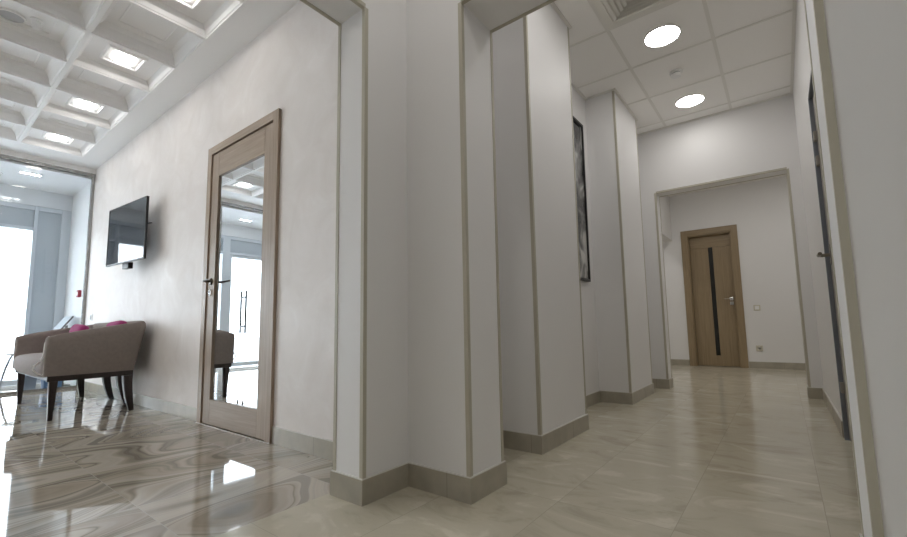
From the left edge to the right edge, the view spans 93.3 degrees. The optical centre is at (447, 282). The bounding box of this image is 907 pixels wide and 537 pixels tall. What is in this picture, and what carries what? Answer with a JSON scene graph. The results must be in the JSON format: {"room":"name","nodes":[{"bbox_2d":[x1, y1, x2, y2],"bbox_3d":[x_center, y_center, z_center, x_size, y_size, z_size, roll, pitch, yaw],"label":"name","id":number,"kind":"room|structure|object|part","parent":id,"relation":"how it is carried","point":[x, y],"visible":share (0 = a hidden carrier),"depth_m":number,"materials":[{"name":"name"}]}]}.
{"room":"office hallway","nodes":[
{"label":"office hallway","id":0,"kind":"room"},
{"bbox_2d":[0,183,72,211],"bbox_3d":[-7.079,-1.323,4.307,0.120,0.230,5.050,-5,-8,38],"label":"wall header","id":1,"kind":"structure","parent":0,"point":[8,193],"depth_m":5.94,"materials":[{"name":"white paint"}]},
{"bbox_2d":[0,201,71,385],"bbox_3d":[-7.052,0.002,4.163,0.080,2.435,5.050,-5,-8,38],"label":"window","id":2,"kind":"structure","parent":1,"relation":"in","point":[50,228],"depth_m":5.98,"materials":[{"name":"grey metal"}]},
{"bbox_3d":[-5.942,-0.896,5.708,0.015,0.240,0.610,-5,-8,38],"label":"transom panel","id":3,"kind":"part","parent":2,"relation":"part of","materials":[{"name":"grey glass"}]},
{"bbox_3d":[-5.637,0.164,5.966,0.020,2.305,0.245,-5,-8,38],"label":"panel","id":4,"kind":"part","parent":2,"relation":"part of","materials":[{"name":"grey glass"}]},
{"bbox_2d":[0,158,90,195],"bbox_3d":[-6.660,-1.537,3.999,1.190,0.120,5.050,-5,-8,38],"label":"ceiling","id":5,"kind":"structure","parent":0,"point":[51,180],"depth_m":5.55,"materials":[{"name":"white paint"}]},
{"bbox_2d":[19,171,41,176],"bbox_3d":[-5.209,-1.353,5.347,0.052,0.010,0.200,-5,-8,38],"label":"recessed light","id":6,"kind":"object","parent":5,"relation":"in","point":[19,171],"visible":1,"depth_m":5.33,"materials":[{"name":"white plastic"}]},
{"bbox_2d":[0,149,95,173],"bbox_3d":[-6.170,-1.697,3.628,0.060,0.223,5.050,-5,-8,38],"label":"wall header","id":7,"kind":"structure","parent":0,"point":[2,151],"depth_m":5.21,"materials":[{"name":"white paint"}]},
{"bbox_2d":[0,154,95,394],"bbox_3d":[-6.148,-0.231,3.475,0.062,2.727,5.050,-5,-8,38],"label":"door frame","id":8,"kind":"structure","parent":7,"relation":"in","point":[2,156],"depth_m":5.40,"materials":[{"name":"grey"}]},
{"bbox_3d":[-5.066,1.236,4.688,0.050,0.030,1.540,-5,-8,38],"label":"rail","id":9,"kind":"part","parent":8,"relation":"part of","materials":[{"name":"grey"}]},
{"bbox_3d":[-6.168,-1.569,3.615,0.062,0.035,5.050,-5,-8,38],"label":"rail","id":10,"kind":"part","parent":8,"relation":"part of","materials":[{"name":"grey paint"}]},
{"bbox_3d":[-4.602,-0.030,5.443,0.050,2.692,0.030,-5,-8,38],"label":"post","id":11,"kind":"part","parent":8,"relation":"part of","materials":[{"name":"grey"}]},
{"bbox_2d":[0,0,299,169],"bbox_3d":[-4.019,-1.935,1.963,5.400,0.160,5.050,-5,-8,38],"label":"ceiling","id":12,"kind":"structure","parent":0,"point":[182,46],"depth_m":3.44,"materials":[{"name":"white paint"}]},
{"bbox_2d":[0,7,26,24],"bbox_3d":[-3.057,-1.861,2.998,0.156,0.016,0.156,-5,-8,38],"label":"ceiling speaker","id":13,"kind":"object","parent":12,"relation":"attached to","point":[10,15],"visible":1,"depth_m":2.99,"materials":[{"name":"white plastic"}]},
{"bbox_2d":[0,10,23,22],"bbox_3d":[-3.057,-1.857,2.998,0.132,0.008,0.132,-5,-8,38],"label":"grille","id":14,"kind":"object","parent":13,"relation":"attached to","point":[9,15],"depth_m":2.99,"materials":[{"name":"grey"}]},
{"bbox_2d":[41,132,74,144],"bbox_3d":[-4.364,-1.616,4.803,0.260,0.014,0.260,-5,-8,38],"label":"recessed light","id":15,"kind":"object","parent":12,"relation":"in","point":[53,136],"visible":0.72,"depth_m":4.82,"materials":[{"name":"white"}]},
{"bbox_2d":[49,134,67,140],"bbox_3d":[-4.364,-1.620,4.803,0.136,0.006,0.136,-5,-8,38],"label":"diffuser","id":16,"kind":"object","parent":15,"relation":"attached to","point":[53,136],"depth_m":4.79,"materials":[{"name":"white plastic"}]},
{"bbox_2d":[65,95,105,113],"bbox_3d":[-3.479,-1.701,4.116,0.260,0.014,0.260,-5,-8,38],"label":"recessed light","id":17,"kind":"object","parent":12,"relation":"in","point":[79,102],"visible":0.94,"depth_m":4.11,"materials":[{"name":"white"}]},
{"bbox_2d":[75,99,96,109],"bbox_3d":[-3.479,-1.705,4.117,0.136,0.006,0.136,-5,-8,38],"label":"diffuser","id":18,"kind":"object","parent":17,"relation":"attached to","point":[81,103],"depth_m":4.11,"materials":[{"name":"white plastic"}]},
{"bbox_2d":[99,44,147,72],"bbox_3d":[-2.595,-1.786,3.430,0.260,0.014,0.260,-5,-8,38],"label":"recessed light","id":19,"kind":"object","parent":12,"relation":"in","point":[118,56],"visible":1,"depth_m":3.42,"materials":[{"name":"white"}]},
{"bbox_2d":[111,51,136,65],"bbox_3d":[-2.595,-1.790,3.430,0.136,0.006,0.136,-5,-8,38],"label":"diffuser","id":20,"kind":"object","parent":19,"relation":"attached to","point":[118,56],"depth_m":3.42,"materials":[{"name":"white plastic"}]},
{"bbox_2d":[174,0,202,10],"bbox_3d":[-1.710,-1.871,2.744,0.260,0.014,0.260,-5,-8,38],"label":"recessed light","id":21,"kind":"object","parent":12,"relation":"in","point":[196,4],"visible":1,"depth_m":2.86,"materials":[{"name":"white"}]},
{"bbox_2d":[336,0,500,477],"bbox_3d":[-0.137,-0.590,1.966,0.510,2.950,0.510,-5,-8,38],"label":"column","id":22,"kind":"structure","parent":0,"point":[415,391],"depth_m":1.87,"materials":[{"name":"white paint"}]},
{"bbox_2d":[0,365,861,536],"bbox_3d":[-0.661,1.096,3.348,10.800,0.100,11.800,-5,-8,38],"label":"floor","id":23,"kind":"structure","parent":0,"point":[723,451],"depth_m":1.94,"materials":[{"name":"beige tile"}]},
{"bbox_2d":[0,353,13,388],"bbox_3d":[-5.375,1.107,5.370,0.339,0.442,0.330,-5,-8,38],"label":"side table","id":24,"kind":"object","parent":23,"relation":"on","point":[11,354],"visible":0.3,"depth_m":5.31,"materials":[{"name":"white metal"}]},
{"bbox_2d":[23,375,36,389],"bbox_3d":[-5.052,1.208,5.152,0.131,0.182,0.145,-5,-8,38],"label":"storage bin","id":25,"kind":"object","parent":23,"relation":"on","point":[30,382],"visible":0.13,"depth_m":5.12,"materials":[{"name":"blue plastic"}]},
{"bbox_2d":[41,380,61,387],"bbox_3d":[-4.907,1.207,5.306,0.180,0.212,0.198,-5,-8,38],"label":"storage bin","id":26,"kind":"object","parent":23,"relation":"on","point":[44,384],"visible":0.09,"depth_m":5.23,"materials":[{"name":"blue plastic"}]},
{"bbox_2d":[53,316,73,386],"bbox_3d":[-5.070,0.896,5.596,0.455,0.895,0.190,-5,-8,38],"label":"display stand","id":27,"kind":"object","parent":23,"relation":"on","point":[63,323],"visible":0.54,"depth_m":5.57,"materials":[{"name":"grey"}]},
{"bbox_3d":[-5.082,0.540,5.653,0.420,0.175,0.122,-5,-8,38],"label":"panel","id":28,"kind":"part","parent":27,"relation":"part of","materials":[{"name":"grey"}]},
{"bbox_2d":[12,321,145,420],"bbox_3d":[-3.491,0.767,3.995,1.496,0.788,0.753,-5,-8,38],"label":"armchair","id":29,"kind":"object","parent":23,"relation":"on","point":[102,351],"visible":0.99,"depth_m":3.62,"materials":[{"name":"beige fabric"}]},
{"bbox_3d":[-4.179,1.033,4.184,0.059,0.305,0.054,-5,-8,38],"label":"leg","id":30,"kind":"part","parent":29,"relation":"part of","materials":[{"name":"brown wood"}]},
{"bbox_2d":[14,353,45,377],"bbox_3d":[-3.517,0.741,3.965,1.300,0.188,0.630,-5,-8,38],"label":"seat cushion","id":31,"kind":"object","parent":29,"relation":"on","point":[30,364],"depth_m":3.60,"materials":[{"name":"fabric"}]},
{"bbox_3d":[-3.100,0.929,3.346,0.059,0.305,0.054,-5,-8,38],"label":"leg","id":32,"kind":"part","parent":29,"relation":"part of","materials":[{"name":"brown wood"}]},
{"bbox_3d":[-3.495,0.829,3.981,1.452,0.042,0.575,-5,-8,38],"label":"rail","id":33,"kind":"part","parent":29,"relation":"part of","materials":[{"name":"brown wood"}]},
{"bbox_2d":[69,324,88,331],"bbox_3d":[-3.779,0.556,4.354,0.405,0.265,0.144,-6,-8,38],"label":"cushion","id":34,"kind":"object","parent":29,"relation":"on","point":[76,327],"visible":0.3,"depth_m":4.29,"materials":[{"name":"pink fabric"}]},
{"bbox_3d":[-3.483,0.593,4.026,1.496,0.436,0.670,-5,-8,38],"label":"backrest","id":35,"kind":"part","parent":29,"relation":"part of","materials":[{"name":"beige fabric"}]},
{"bbox_3d":[-3.897,1.068,4.542,0.082,0.310,0.082,-5,-8,38],"label":"leg","id":36,"kind":"part","parent":29,"relation":"part of","materials":[{"name":"brown wood"}]},
{"bbox_3d":[-3.464,1.044,4.360,0.082,0.313,0.107,-5,-8,38],"label":"leg","id":37,"kind":"part","parent":29,"relation":"part of","materials":[{"name":"brown wood"}]},
{"bbox_2d":[106,320,126,325],"bbox_3d":[-3.033,0.481,3.884,0.404,0.264,0.134,-5,-8,37],"label":"cushion","id":38,"kind":"object","parent":29,"relation":"on","point":[119,321],"visible":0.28,"depth_m":3.82,"materials":[{"name":"pink fabric"}]},
{"bbox_3d":[-3.106,1.009,4.082,0.072,0.312,0.106,-5,-8,38],"label":"leg","id":39,"kind":"part","parent":29,"relation":"part of","materials":[{"name":"brown wood"}]},
{"bbox_3d":[-2.800,0.969,3.745,0.072,0.310,0.089,-5,-8,38],"label":"leg","id":40,"kind":"part","parent":29,"relation":"part of","materials":[{"name":"brown wood"}]},
{"bbox_2d":[64,0,906,536],"bbox_3d":[-1.196,-0.471,2.951,10.920,2.950,0.250,-5,-8,38],"label":"wall","id":41,"kind":"structure","parent":0,"point":[291,66],"depth_m":2.53,"materials":[{"name":"paint"}]},
{"bbox_2d":[76,290,80,296],"bbox_3d":[-4.826,0.151,5.597,0.086,0.092,0.037,-5,-8,38],"label":"fire alarm","id":42,"kind":"object","parent":41,"relation":"attached to","point":[78,293],"visible":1,"depth_m":5.57,"materials":[{"name":"red plastic"}]},
{"bbox_2d":[106,196,151,269],"bbox_3d":[-3.063,-0.442,4.182,0.862,0.630,0.152,-5,-7,33],"label":"television","id":43,"kind":"object","parent":41,"relation":"attached to","point":[128,223],"visible":1,"depth_m":4.10,"materials":[{"name":"black plastic"}]},
{"bbox_2d":[84,381,196,421],"bbox_3d":[-3.216,1.129,4.260,3.395,0.098,0.010,-5,-8,38],"label":"baseboard","id":44,"kind":"structure","parent":41,"relation":"attached to","point":[180,410],"depth_m":3.73,"materials":[{"name":"tile"}]},
{"bbox_2d":[196,108,281,443],"bbox_3d":[-1.474,-0.042,3.016,1.027,2.118,0.168,-5,-8,38],"label":"door","id":45,"kind":"structure","parent":41,"relation":"in","point":[236,374],"depth_m":2.97,"materials":[{"name":"beige wood"}]},
{"bbox_3d":[-1.456,0.918,2.920,0.667,0.176,0.047,-5,-8,38],"label":"rail","id":46,"kind":"part","parent":45,"relation":"part of","materials":[{"name":"beige wood"}]},
{"bbox_3d":[-1.475,-0.005,3.011,0.667,1.680,0.008,-5,-8,38],"label":"mirror pane","id":47,"kind":"part","parent":45,"relation":"part of","materials":[{"name":"white"}]},
{"bbox_3d":[-1.484,-0.935,3.114,0.667,0.190,0.047,-5,-8,38],"label":"rail","id":48,"kind":"part","parent":45,"relation":"part of","materials":[{"name":"beige wood"}]},
{"bbox_2d":[272,426,506,506],"bbox_3d":[-0.492,0.864,2.110,1.485,0.098,0.530,-5,-8,38],"label":"baseboard","id":49,"kind":"structure","parent":41,"relation":"attached to","point":[352,489],"depth_m":1.76,"materials":[{"name":"tile"}]},
{"bbox_2d":[458,0,883,536],"bbox_3d":[0.597,-0.276,1.526,1.169,2.015,0.255,-5,-8,38],"label":"trim","id":50,"kind":"structure","parent":41,"relation":"attached to","point":[818,6],"depth_m":1.11,"materials":[{"name":"beige"}]},
{"bbox_2d":[306,0,671,394],"bbox_3d":[0.118,-0.524,2.639,0.280,2.950,11.710,-5,-8,38],"label":"wall","id":51,"kind":"structure","parent":0,"point":[578,103],"depth_m":3.79,"materials":[{"name":"white paint"}]},
{"bbox_2d":[300,0,367,478],"bbox_3d":[-0.986,-0.287,1.104,0.185,1.996,1.876,-5,-8,38],"label":"trim","id":52,"kind":"structure","parent":51,"relation":"attached to","point":[364,134],"depth_m":1.80,"materials":[{"name":"beige"}]},
{"bbox_2d":[573,116,590,281],"bbox_3d":[1.004,-0.749,3.564,0.028,1.445,0.770,-5,-8,38],"label":"framed picture","id":53,"kind":"object","parent":51,"relation":"attached to","point":[584,256],"visible":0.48,"depth_m":3.80,"materials":[{"name":"black plastic"}]},
{"bbox_2d":[503,377,673,454],"bbox_3d":[1.158,0.976,3.417,0.500,0.098,3.570,-5,-8,38],"label":"baseboard","id":54,"kind":"structure","parent":51,"relation":"attached to","point":[515,440],"depth_m":2.59,"materials":[{"name":"tile"}]},
{"bbox_2d":[550,0,796,135],"bbox_3d":[1.601,-1.849,3.204,1.575,0.012,3.390,-5,-8,38],"label":"trim","id":55,"kind":"structure","parent":51,"relation":"attached to","point":[553,4],"depth_m":3.95,"materials":[{"name":"white"}]},
{"bbox_2d":[492,4,584,434],"bbox_3d":[0.578,-0.459,2.779,0.273,2.836,0.675,-5,-8,38],"label":"pillar","id":56,"kind":"structure","parent":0,"point":[557,267],"depth_m":2.56,"materials":[{"name":"white paint"}]},
{"bbox_2d":[523,16,586,434],"bbox_3d":[0.679,-0.511,2.704,0.018,2.726,0.680,-5,-8,38],"label":"trim","id":57,"kind":"structure","parent":56,"relation":"attached to","point":[525,26],"depth_m":2.45,"materials":[{"name":"beige"}]},
{"bbox_2d":[585,92,651,392],"bbox_3d":[1.673,-0.329,4.179,0.269,2.836,0.750,-5,-8,38],"label":"pillar","id":58,"kind":"structure","parent":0,"point":[605,227],"depth_m":3.94,"materials":[{"name":"white paint"}]},
{"bbox_2d":[612,91,652,392],"bbox_3d":[1.774,-0.381,4.105,0.018,2.726,0.755,-5,-8,38],"label":"trim","id":59,"kind":"structure","parent":58,"relation":"attached to","point":[613,92],"depth_m":3.83,"materials":[{"name":"beige"}]},
{"bbox_2d":[554,0,792,133],"bbox_3d":[1.600,-1.912,3.211,1.575,0.114,3.390,-5,-8,38],"label":"ceiling","id":60,"kind":"structure","parent":0,"point":[596,58],"depth_m":3.47,"materials":[{"name":"white tile"}]},
{"bbox_2d":[592,0,675,28],"bbox_3d":[1.227,-1.892,2.732,0.574,0.013,0.574,-5,-8,38],"label":"ceiling vent","id":61,"kind":"object","parent":60,"relation":"in","point":[614,13],"visible":1,"depth_m":2.93,"materials":[{"name":"white metal"}]},
{"bbox_2d":[643,24,680,47],"bbox_3d":[1.611,-1.849,3.222,0.256,0.008,0.256,-5,-8,38],"label":"recessed light","id":62,"kind":"object","parent":60,"relation":"in","point":[662,35],"visible":1,"depth_m":3.21,"materials":[{"name":"white plastic"}]},
{"bbox_2d":[669,68,682,78],"bbox_3d":[1.964,-1.786,3.685,0.104,0.048,0.104,-5,-8,38],"label":"smoke detector","id":63,"kind":"object","parent":60,"relation":"attached to","point":[676,73],"visible":1,"depth_m":3.66,"materials":[{"name":"white plastic"}]},
{"bbox_2d":[570,0,791,128],"bbox_3d":[1.601,-1.853,3.205,1.575,0.004,3.390,-5,-8,38],"label":"grid","id":64,"kind":"object","parent":60,"relation":"attached to","point":[713,38],"visible":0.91,"depth_m":3.48,"materials":[{"name":"white metal"}]},
{"bbox_2d":[675,94,704,107],"bbox_3d":[2.353,-1.762,4.167,0.256,0.008,0.256,-5,-8,38],"label":"recessed light","id":65,"kind":"object","parent":60,"relation":"in","point":[690,100],"visible":1,"depth_m":4.15,"materials":[{"name":"white plastic"}]},
{"bbox_2d":[669,174,785,196],"bbox_3d":[3.578,-1.675,5.760,4.350,0.114,2.720,-5,-8,38],"label":"ceiling","id":66,"kind":"structure","parent":0,"point":[785,174],"depth_m":6.76,"materials":[{"name":"white paint"}]},
{"bbox_2d":[637,94,822,387],"bbox_3d":[3.249,-0.422,4.053,3.270,2.950,0.180,-5,-8,38],"label":"wall","id":67,"kind":"structure","parent":0,"point":[760,137],"depth_m":4.40,"materials":[{"name":"white paint"}]},
{"bbox_2d":[654,167,810,386],"bbox_3d":[2.817,-0.024,4.355,1.172,2.035,0.185,-5,-8,38],"label":"trim","id":68,"kind":"structure","parent":67,"relation":"attached to","point":[784,168],"depth_m":4.26,"materials":[{"name":"beige"}]},
{"bbox_2d":[663,176,804,366],"bbox_3d":[4.550,-0.165,6.704,4.500,2.950,0.180,-5,-8,38],"label":"wall","id":69,"kind":"structure","parent":0,"point":[760,210],"depth_m":6.50,"materials":[{"name":"white paint"}]},
{"bbox_2d":[671,359,689,365],"bbox_3d":[3.329,1.360,7.400,1.494,0.098,0.010,-5,-8,38],"label":"baseboard","id":70,"kind":"structure","parent":69,"relation":"attached to","point":[686,362],"depth_m":7.02,"materials":[{"name":"tile"}]},
{"bbox_2d":[680,224,748,367],"bbox_3d":[4.248,0.230,6.855,0.784,2.205,0.138,-5,-8,38],"label":"door","id":71,"kind":"structure","parent":69,"relation":"in","point":[716,329],"depth_m":6.86,"materials":[{"name":"beige wood"}]},
{"bbox_3d":[4.153,0.393,6.964,0.258,1.894,0.040,-5,-8,38],"label":"panel","id":72,"kind":"part","parent":71,"relation":"part of","materials":[{"name":"beige wood"}]},
{"bbox_3d":[4.259,-0.657,6.979,0.566,0.189,0.040,-5,-8,38],"label":"rail","id":73,"kind":"part","parent":71,"relation":"part of","materials":[{"name":"beige wood"}]},
{"bbox_3d":[4.291,1.242,6.777,0.060,0.164,0.040,-5,-8,38],"label":"rail","id":74,"kind":"part","parent":71,"relation":"part of","materials":[{"name":"beige wood"}]},
{"bbox_3d":[4.400,0.370,6.773,0.248,1.894,0.040,-5,-8,38],"label":"panel","id":75,"kind":"part","parent":71,"relation":"part of","materials":[{"name":"beige wood"}]},
{"bbox_2d":[753,305,760,310],"bbox_3d":[4.654,0.385,6.449,0.084,0.084,0.013,-5,-8,38],"label":"light switch","id":76,"kind":"object","parent":69,"relation":"attached to","point":[756,307],"visible":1,"depth_m":6.45,"materials":[{"name":"beige plastic"}]},
{"bbox_2d":[756,345,762,350],"bbox_3d":[4.652,0.988,6.395,0.084,0.084,0.012,-5,-8,38],"label":"wall socket","id":77,"kind":"object","parent":69,"relation":"attached to","point":[758,347],"visible":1,"depth_m":6.39,"materials":[{"name":"beige plastic"}]},
{"bbox_2d":[749,361,805,369],"bbox_3d":[5.354,1.165,5.829,2.064,0.098,0.010,-5,-8,38],"label":"baseboard","id":78,"kind":"structure","parent":69,"relation":"attached to","point":[752,364],"depth_m":6.25,"materials":[{"name":"tile"}]},
{"bbox_2d":[793,0,841,417],"bbox_3d":[2.300,-0.567,2.536,0.150,2.950,3.390,-5,-8,38],"label":"wall","id":79,"kind":"structure","parent":0,"point":[802,66],"depth_m":3.08,"materials":[{"name":"white paint"}]},
{"bbox_2d":[806,385,843,437],"bbox_3d":[2.856,0.930,3.223,0.180,0.098,1.790,-5,-8,38],"label":"baseboard","id":80,"kind":"structure","parent":79,"relation":"attached to","point":[812,392],"depth_m":3.31,"materials":[{"name":"tile"}]},
{"bbox_2d":[808,73,851,441],"bbox_3d":[2.025,-0.154,2.236,0.118,2.075,0.860,-5,-8,38],"label":"door","id":81,"kind":"structure","parent":79,"relation":"in","point":[811,102],"depth_m":2.54,"materials":[{"name":"grey metal"}]},
{"bbox_3d":[2.188,-0.161,2.494,0.060,0.021,0.125,-5,-8,38],"label":"handle","id":82,"kind":"part","parent":81,"relation":"part of","materials":[{"name":"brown metal"}]},
{"bbox_3d":[2.245,-0.161,2.517,0.006,0.120,0.040,-5,-8,38],"label":"handle plate","id":83,"kind":"part","parent":81,"relation":"part of","materials":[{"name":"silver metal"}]},
{"label":"outside","id":84,"kind":"structure","parent":0,"visible":0},
{"bbox_2d":[0,345,37,386],"bbox_3d":[-18.916,2.675,14.594,31.950,0.240,50.000,-5,-8,38],"label":"ground","id":85,"kind":"structure","parent":84,"point":[10,374],"depth_m":10.67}
]}

